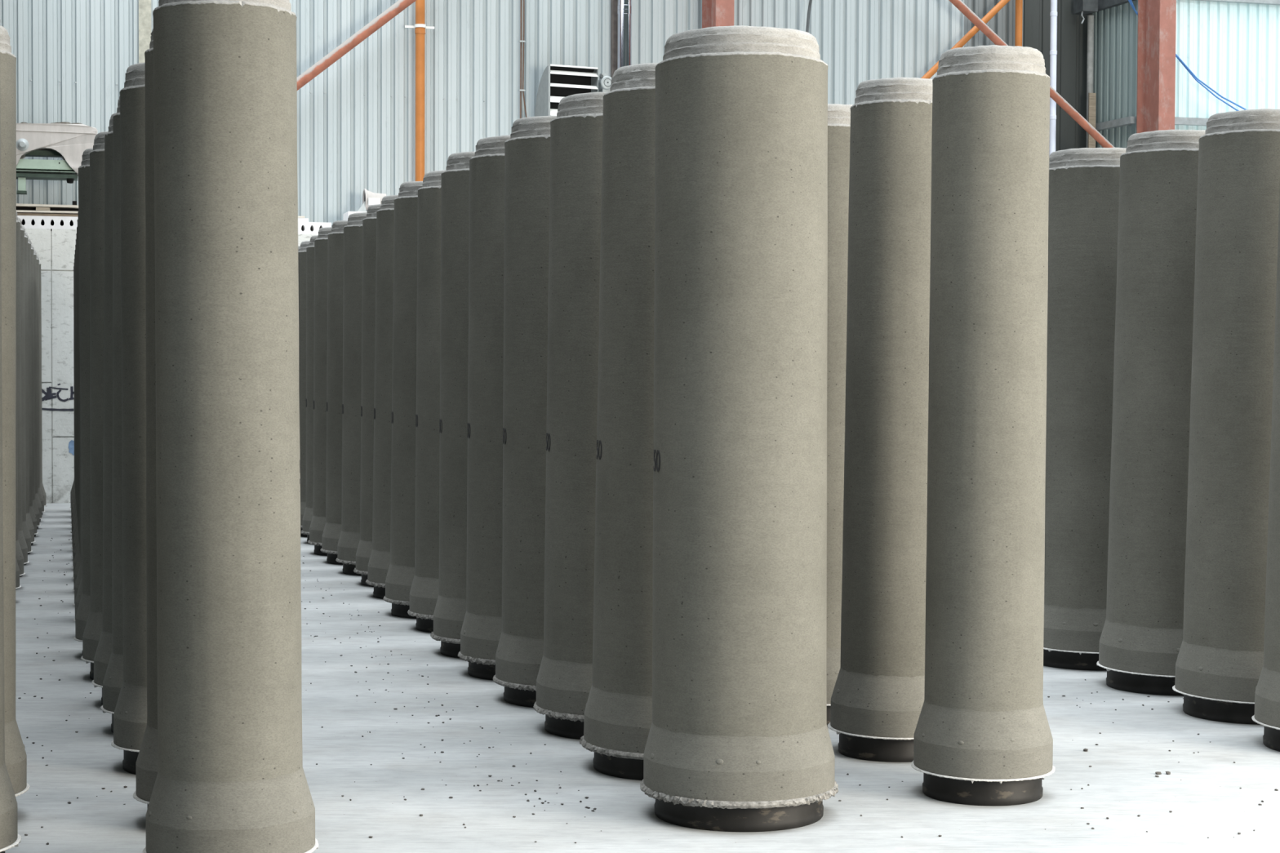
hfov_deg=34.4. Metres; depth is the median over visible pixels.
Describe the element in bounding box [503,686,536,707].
ring
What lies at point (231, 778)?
pipe
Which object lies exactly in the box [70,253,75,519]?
pipe
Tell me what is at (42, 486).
pipe
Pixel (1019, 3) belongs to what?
pipe
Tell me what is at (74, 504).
pipe
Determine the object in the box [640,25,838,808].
pipe
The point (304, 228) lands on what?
beam
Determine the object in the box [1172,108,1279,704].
pipe
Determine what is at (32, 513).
pipe
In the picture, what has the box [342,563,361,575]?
ring
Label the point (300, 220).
pad
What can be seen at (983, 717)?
pipe
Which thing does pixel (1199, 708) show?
ring
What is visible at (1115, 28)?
wall
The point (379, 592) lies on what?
ring
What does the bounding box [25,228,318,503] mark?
wall
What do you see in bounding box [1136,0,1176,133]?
steel column
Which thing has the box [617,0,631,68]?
flue pipe
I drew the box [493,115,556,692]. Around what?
pipe
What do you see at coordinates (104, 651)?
pipe
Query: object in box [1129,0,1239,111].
hose
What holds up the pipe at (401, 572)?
on the ring at (397, 610)
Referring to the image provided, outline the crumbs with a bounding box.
[17,537,1278,844]
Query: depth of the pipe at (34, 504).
19.84 m
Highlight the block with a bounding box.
[35,207,49,210]
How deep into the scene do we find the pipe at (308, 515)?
19.17 m
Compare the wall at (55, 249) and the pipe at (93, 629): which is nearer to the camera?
the pipe at (93, 629)
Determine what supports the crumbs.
on the floor
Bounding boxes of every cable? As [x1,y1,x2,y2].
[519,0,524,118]
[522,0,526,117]
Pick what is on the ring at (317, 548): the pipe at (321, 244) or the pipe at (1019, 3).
the pipe at (321, 244)
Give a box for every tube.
[297,0,416,90]
[920,0,1009,78]
[949,0,1115,147]
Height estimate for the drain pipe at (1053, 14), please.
9.000 m
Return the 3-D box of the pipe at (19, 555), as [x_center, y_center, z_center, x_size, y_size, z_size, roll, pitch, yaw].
[-4.807,-0.282,15.199,0.552,2.774,0.552,1,2,20]
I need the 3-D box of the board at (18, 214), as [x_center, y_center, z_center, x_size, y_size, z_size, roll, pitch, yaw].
[-7.192,-2.534,24.879,0.926,0.035,0.250,0,2,-15]
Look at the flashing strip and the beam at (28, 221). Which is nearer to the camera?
the beam at (28, 221)
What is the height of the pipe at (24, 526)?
2.774 m
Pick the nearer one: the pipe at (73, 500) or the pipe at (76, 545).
the pipe at (76, 545)
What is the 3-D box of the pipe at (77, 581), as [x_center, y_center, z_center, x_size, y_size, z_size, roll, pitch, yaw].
[-3.394,-0.226,13.408,0.553,2.773,0.553,0,2,-4]
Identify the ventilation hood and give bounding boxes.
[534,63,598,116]
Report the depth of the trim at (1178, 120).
29.57 m
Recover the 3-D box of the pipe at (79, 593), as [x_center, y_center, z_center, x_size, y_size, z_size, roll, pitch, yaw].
[-3.162,-0.201,12.575,0.552,2.774,0.552,1,2,14]
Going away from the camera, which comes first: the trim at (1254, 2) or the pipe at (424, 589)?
the pipe at (424, 589)
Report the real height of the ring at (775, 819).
0.139 m
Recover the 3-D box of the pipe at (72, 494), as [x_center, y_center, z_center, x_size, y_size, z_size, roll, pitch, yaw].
[-5.933,-0.495,22.557,0.552,2.774,0.552,-1,2,-33]
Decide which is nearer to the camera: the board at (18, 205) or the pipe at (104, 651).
the pipe at (104, 651)
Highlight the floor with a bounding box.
[4,502,1279,852]
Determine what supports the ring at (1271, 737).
on the floor
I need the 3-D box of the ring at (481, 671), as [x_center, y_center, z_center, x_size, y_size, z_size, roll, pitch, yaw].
[-0.614,1.261,11.156,0.626,0.139,0.626,0,2,-10]
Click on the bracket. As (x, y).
(1082, 7)
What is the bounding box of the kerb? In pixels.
[342,211,367,220]
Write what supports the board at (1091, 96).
on the floor
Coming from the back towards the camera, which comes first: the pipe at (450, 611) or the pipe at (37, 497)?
the pipe at (37, 497)
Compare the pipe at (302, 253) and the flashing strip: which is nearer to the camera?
the pipe at (302, 253)
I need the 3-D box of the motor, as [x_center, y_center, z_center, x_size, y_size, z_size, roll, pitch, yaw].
[-0.497,-4.460,27.005,0.188,0.240,0.484,0,2,-18]
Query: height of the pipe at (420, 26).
9.000 m
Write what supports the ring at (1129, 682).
on the floor
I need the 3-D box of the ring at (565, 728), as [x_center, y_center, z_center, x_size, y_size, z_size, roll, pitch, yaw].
[-0.122,1.311,9.446,0.626,0.139,0.626,0,2,-2]
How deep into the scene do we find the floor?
8.42 m
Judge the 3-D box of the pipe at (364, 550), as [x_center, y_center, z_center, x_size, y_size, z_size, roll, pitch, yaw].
[-1.800,-0.278,15.696,0.733,2.781,0.736,0,2,-17]
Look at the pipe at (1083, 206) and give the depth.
11.32 m
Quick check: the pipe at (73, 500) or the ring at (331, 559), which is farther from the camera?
the pipe at (73, 500)
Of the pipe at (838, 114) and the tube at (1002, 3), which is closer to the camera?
the pipe at (838, 114)
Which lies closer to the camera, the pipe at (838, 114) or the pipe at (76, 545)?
the pipe at (838, 114)
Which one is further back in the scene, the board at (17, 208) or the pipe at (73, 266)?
the board at (17, 208)
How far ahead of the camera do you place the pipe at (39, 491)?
21.74 m
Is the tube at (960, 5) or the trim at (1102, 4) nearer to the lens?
the tube at (960, 5)
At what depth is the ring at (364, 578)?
15.59 m
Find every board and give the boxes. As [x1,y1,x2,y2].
[16,203,78,208]
[16,207,78,211]
[16,209,77,214]
[17,213,78,216]
[1088,92,1096,147]
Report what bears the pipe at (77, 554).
on the ring
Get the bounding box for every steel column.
[702,0,733,28]
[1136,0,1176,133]
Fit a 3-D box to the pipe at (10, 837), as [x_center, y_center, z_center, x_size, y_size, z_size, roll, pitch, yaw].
[-2.275,-0.029,6.622,0.552,2.774,0.552,-1,2,-34]
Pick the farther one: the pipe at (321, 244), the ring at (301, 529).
the ring at (301, 529)
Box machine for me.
[16,123,97,194]
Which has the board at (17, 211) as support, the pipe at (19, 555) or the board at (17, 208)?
the board at (17, 208)
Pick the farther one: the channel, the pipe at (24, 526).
the channel
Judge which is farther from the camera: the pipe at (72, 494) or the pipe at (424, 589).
the pipe at (72, 494)
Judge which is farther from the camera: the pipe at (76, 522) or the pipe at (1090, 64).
the pipe at (1090, 64)
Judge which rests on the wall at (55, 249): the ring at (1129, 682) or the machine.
the machine
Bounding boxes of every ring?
[89,662,93,679]
[101,688,102,705]
[111,713,113,733]
[122,750,138,774]
[300,528,306,537]
[314,545,327,555]
[326,553,342,564]
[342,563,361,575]
[360,574,373,586]
[373,586,385,599]
[391,603,416,618]
[415,617,433,632]
[440,641,460,658]
[467,661,495,680]
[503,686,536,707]
[544,715,583,739]
[592,751,643,780]
[653,799,823,832]
[826,706,831,726]
[838,733,913,762]
[922,773,1043,806]
[1043,648,1106,671]
[1106,670,1183,696]
[1182,694,1259,724]
[1262,725,1279,751]
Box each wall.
[0,0,1023,226]
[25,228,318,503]
[1022,0,1093,151]
[1093,0,1137,147]
[1174,0,1279,129]
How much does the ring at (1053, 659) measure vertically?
0.139 m
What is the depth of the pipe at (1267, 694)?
9.00 m
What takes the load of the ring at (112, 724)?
on the floor
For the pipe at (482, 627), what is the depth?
10.88 m
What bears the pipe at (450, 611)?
on the ring at (451, 650)
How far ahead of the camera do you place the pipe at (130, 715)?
8.30 m
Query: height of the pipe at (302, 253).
2.779 m
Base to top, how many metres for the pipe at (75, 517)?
2.773 m
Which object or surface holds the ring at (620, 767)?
on the floor
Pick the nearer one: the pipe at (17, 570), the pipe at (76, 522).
the pipe at (17, 570)
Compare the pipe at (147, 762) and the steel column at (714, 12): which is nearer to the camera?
the pipe at (147, 762)
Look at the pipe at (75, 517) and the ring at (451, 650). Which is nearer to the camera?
the ring at (451, 650)
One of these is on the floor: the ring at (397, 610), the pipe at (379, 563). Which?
the ring at (397, 610)
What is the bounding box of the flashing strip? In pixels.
[138,0,151,62]
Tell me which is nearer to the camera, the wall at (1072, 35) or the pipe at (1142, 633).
the pipe at (1142, 633)
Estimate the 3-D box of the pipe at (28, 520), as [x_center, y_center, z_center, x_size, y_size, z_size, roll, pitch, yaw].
[-5.549,-0.365,17.998,0.552,2.774,0.552,0,2,-15]
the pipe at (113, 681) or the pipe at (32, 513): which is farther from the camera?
the pipe at (32, 513)
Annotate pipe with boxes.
[0,25,30,796]
[0,105,21,852]
[15,299,25,576]
[15,558,21,589]
[16,211,29,564]
[17,217,32,552]
[22,225,35,542]
[25,231,38,534]
[28,238,40,526]
[31,244,43,519]
[34,249,44,512]
[36,254,47,506]
[69,262,75,507]
[69,266,74,502]
[70,244,76,533]
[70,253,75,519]
[70,315,75,513]
[70,355,75,525]
[71,211,79,578]
[71,218,79,567]
[71,226,78,557]
[71,233,77,548]
[71,288,76,539]
[72,305,80,591]
[72,403,81,605]
[72,578,82,621]
[73,147,93,641]
[80,131,108,663]
[92,112,116,688]
[100,96,123,714]
[111,62,146,752]
[133,28,158,804]
[142,0,318,852]
[297,240,310,528]
[301,235,317,534]
[307,226,332,546]
[320,220,347,554]
[335,212,367,564]
[353,204,381,575]
[365,195,398,587]
[382,181,422,605]
[404,0,434,181]
[407,169,445,619]
[430,151,475,644]
[457,135,511,665]
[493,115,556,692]
[533,92,605,722]
[578,62,657,759]
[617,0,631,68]
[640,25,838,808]
[826,103,853,706]
[827,76,933,740]
[911,44,1055,783]
[1014,0,1022,46]
[1043,147,1126,654]
[1048,0,1057,155]
[1085,15,1093,147]
[1096,129,1205,677]
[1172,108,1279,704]
[1251,187,1279,729]
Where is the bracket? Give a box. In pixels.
[1073,0,1097,23]
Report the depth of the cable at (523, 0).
26.98 m
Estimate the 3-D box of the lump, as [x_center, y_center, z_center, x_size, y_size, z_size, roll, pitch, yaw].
[-6.863,-3.613,24.804,0.388,0.074,0.192,0,2,-15]
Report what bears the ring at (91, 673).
on the floor
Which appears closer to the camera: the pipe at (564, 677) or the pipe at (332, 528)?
the pipe at (564, 677)
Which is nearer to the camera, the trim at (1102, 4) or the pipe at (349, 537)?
the pipe at (349, 537)
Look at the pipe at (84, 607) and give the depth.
11.59 m
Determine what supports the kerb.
on the wall at (55, 249)
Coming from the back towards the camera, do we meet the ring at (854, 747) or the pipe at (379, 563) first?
the pipe at (379, 563)
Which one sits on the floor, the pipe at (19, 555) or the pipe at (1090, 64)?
the pipe at (1090, 64)
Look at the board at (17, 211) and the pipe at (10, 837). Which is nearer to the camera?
the pipe at (10, 837)
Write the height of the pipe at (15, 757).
2.771 m
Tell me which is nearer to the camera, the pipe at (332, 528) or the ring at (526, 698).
the ring at (526, 698)
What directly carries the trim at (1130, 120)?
attached to the wall at (1115, 28)
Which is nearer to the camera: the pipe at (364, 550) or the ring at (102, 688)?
the ring at (102, 688)
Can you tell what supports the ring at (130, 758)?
on the floor
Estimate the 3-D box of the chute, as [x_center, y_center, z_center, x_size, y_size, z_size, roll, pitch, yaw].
[-3.396,-2.843,26.111,0.383,0.316,0.323,0,2,-15]
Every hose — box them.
[805,0,812,32]
[1128,0,1246,109]
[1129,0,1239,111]
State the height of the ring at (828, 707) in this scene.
0.143 m
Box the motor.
[598,73,611,92]
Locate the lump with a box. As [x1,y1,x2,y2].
[51,121,82,124]
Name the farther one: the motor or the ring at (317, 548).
the motor
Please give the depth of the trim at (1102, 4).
30.00 m
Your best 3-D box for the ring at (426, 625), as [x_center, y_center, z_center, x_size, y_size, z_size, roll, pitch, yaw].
[-1.102,1.204,13.076,0.626,0.139,0.626,1,2,33]
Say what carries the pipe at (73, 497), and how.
on the ring
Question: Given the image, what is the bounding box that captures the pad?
[297,217,308,222]
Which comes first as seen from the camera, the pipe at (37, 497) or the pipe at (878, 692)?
the pipe at (878, 692)
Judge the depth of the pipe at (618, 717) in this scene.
8.27 m
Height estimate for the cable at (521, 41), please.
4.331 m
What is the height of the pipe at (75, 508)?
2.773 m
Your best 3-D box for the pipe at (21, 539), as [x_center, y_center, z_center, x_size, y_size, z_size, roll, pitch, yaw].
[-5.046,-0.309,16.099,0.553,2.772,0.553,0,2,-20]
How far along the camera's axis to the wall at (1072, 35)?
30.44 m
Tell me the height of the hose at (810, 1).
1.311 m
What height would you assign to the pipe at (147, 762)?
2.774 m
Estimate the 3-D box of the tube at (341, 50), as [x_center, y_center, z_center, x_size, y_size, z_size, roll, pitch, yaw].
[-3.329,-5.024,25.981,3.433,2.757,0.132,0,2,-15]
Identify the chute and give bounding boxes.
[357,188,386,211]
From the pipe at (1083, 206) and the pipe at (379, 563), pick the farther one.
the pipe at (379, 563)
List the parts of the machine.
leg, rubber knob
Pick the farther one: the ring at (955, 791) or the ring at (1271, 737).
the ring at (1271, 737)
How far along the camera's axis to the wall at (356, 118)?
26.72 m
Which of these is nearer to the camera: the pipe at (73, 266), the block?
the pipe at (73, 266)
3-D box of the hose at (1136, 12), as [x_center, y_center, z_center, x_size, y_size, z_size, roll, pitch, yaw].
[7.843,-5.324,29.424,2.472,1.914,0.334,0,2,-15]
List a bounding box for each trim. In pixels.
[1095,115,1136,130]
[1096,0,1134,12]
[1174,116,1208,125]
[1195,0,1279,4]
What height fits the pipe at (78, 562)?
2.774 m
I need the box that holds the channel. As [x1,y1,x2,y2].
[610,0,617,77]
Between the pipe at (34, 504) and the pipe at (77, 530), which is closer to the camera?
the pipe at (77, 530)

